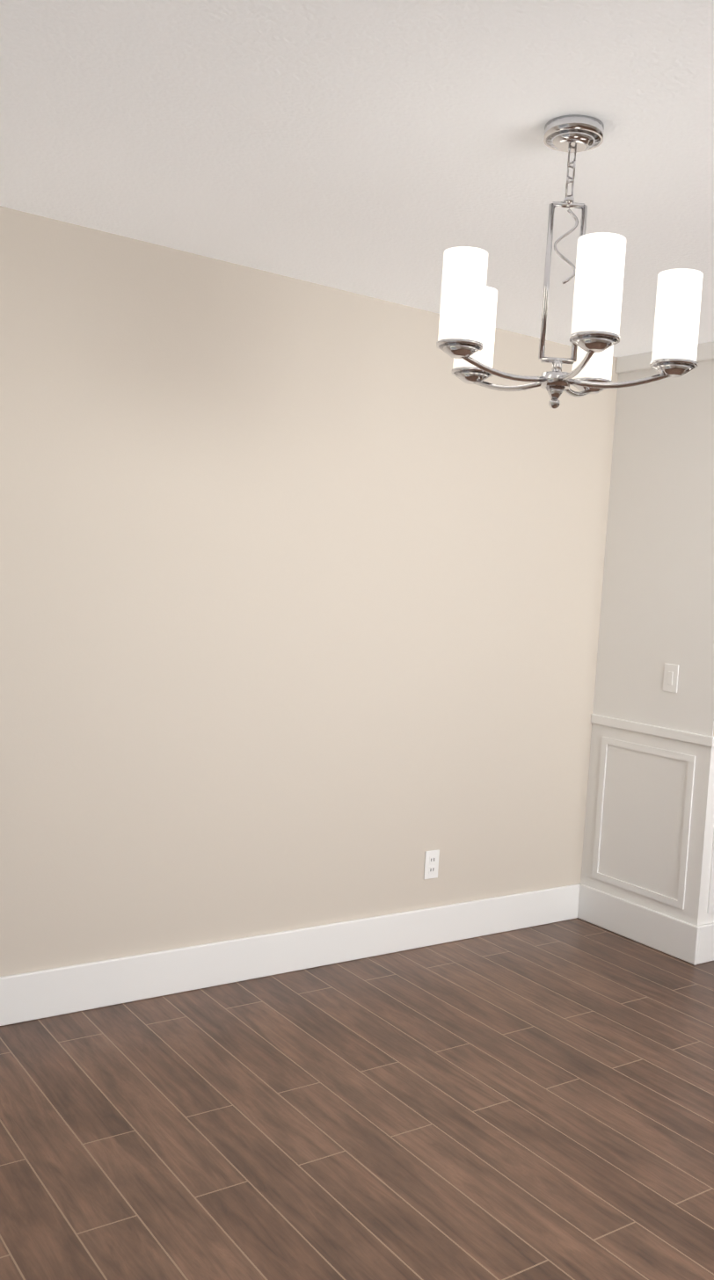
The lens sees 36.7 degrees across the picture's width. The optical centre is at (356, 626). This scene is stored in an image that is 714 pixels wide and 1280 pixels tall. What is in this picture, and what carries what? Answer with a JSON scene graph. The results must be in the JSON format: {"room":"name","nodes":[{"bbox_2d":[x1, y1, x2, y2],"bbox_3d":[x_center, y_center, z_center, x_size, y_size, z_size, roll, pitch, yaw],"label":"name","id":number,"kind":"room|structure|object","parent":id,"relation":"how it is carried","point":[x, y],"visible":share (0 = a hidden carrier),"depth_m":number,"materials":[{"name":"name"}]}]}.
{"room":"dining room","nodes":[
{"label":"dining room","id":0,"kind":"room"},
{"bbox_2d":[0,205,618,976],"bbox_3d":[0.612,0.043,4.567,7.450,2.480,0.200,2,3,-35],"label":"wall","id":1,"kind":"structure","parent":0,"point":[301,585],"depth_m":3.79,"materials":[{"name":"beige paint"}]},
{"bbox_2d":[0,883,580,1025],"bbox_3d":[-0.644,1.175,3.664,3.978,0.155,0.016,2,3,-35],"label":"baseboard","id":2,"kind":"structure","parent":1,"relation":"attached to","point":[40,994],"depth_m":3.87,"materials":[{"name":"white wood"}]},
{"bbox_2d":[423,849,439,879],"bbox_3d":[0.299,0.950,4.305,0.070,0.114,0.008,2,3,-35],"label":"electrical outlet","id":3,"kind":"object","parent":1,"relation":"attached to","point":[431,864],"visible":1,"depth_m":4.30,"materials":[{"name":"white plastic"}]},
{"bbox_2d":[0,917,713,1279],"bbox_3d":[2.179,1.560,2.267,7.450,0.120,5.980,2,3,-35],"label":"floor","id":4,"kind":"structure","parent":0,"point":[533,1102],"depth_m":2.89,"materials":[{"name":"brown wood"}]},
{"bbox_2d":[0,0,713,356],"bbox_3d":[2.343,-1.032,2.140,7.450,0.120,5.980,2,3,-35],"label":"ceiling","id":5,"kind":"structure","parent":0,"point":[389,149],"depth_m":2.50,"materials":[{"name":"white paint"}]},
{"bbox_2d":[436,114,702,408],"bbox_3d":[0.442,-0.794,2.393,0.571,0.616,0.568,2,3,-35],"label":"chandelier","id":6,"kind":"object","parent":5,"relation":"hanging from","point":[468,311],"visible":1,"depth_m":2.30,"materials":[{"name":"white glass"}]},
{"bbox_2d":[580,359,713,926],"bbox_3d":[1.377,0.090,4.597,0.320,2.480,0.630,2,3,-35],"label":"wall","id":7,"kind":"structure","parent":0,"point":[657,609],"depth_m":4.50,"materials":[{"name":"white paint"}]},
{"bbox_2d":[577,883,699,965],"bbox_3d":[1.171,1.246,4.551,0.016,0.155,0.646,2,3,-35],"label":"baseboard","id":8,"kind":"structure","parent":7,"relation":"attached to","point":[672,936],"depth_m":4.51,"materials":[{"name":"white wood"}]},
{"bbox_2d":[590,341,713,913],"bbox_3d":[1.389,-0.009,4.584,0.360,2.280,0.650,2,3,-35],"label":"trim","id":9,"kind":"structure","parent":7,"relation":"attached to","point":[640,361],"depth_m":4.49,"materials":[{"name":"white wood"}]},
{"bbox_2d":[662,663,678,692],"bbox_3d":[1.289,0.211,4.431,0.009,0.115,0.070,2,3,-35],"label":"switch plate","id":10,"kind":"object","parent":7,"relation":"attached to","point":[671,674],"visible":1,"depth_m":4.43,"materials":[{"name":"white plastic"}]},
{"bbox_2d":[697,922,713,964],"bbox_3d":[1.488,1.274,4.390,0.320,0.155,0.016,2,3,-35],"label":"baseboard","id":11,"kind":"structure","parent":7,"relation":"attached to","point":[706,946],"depth_m":4.32,"materials":[{"name":"white wood"}]}
]}

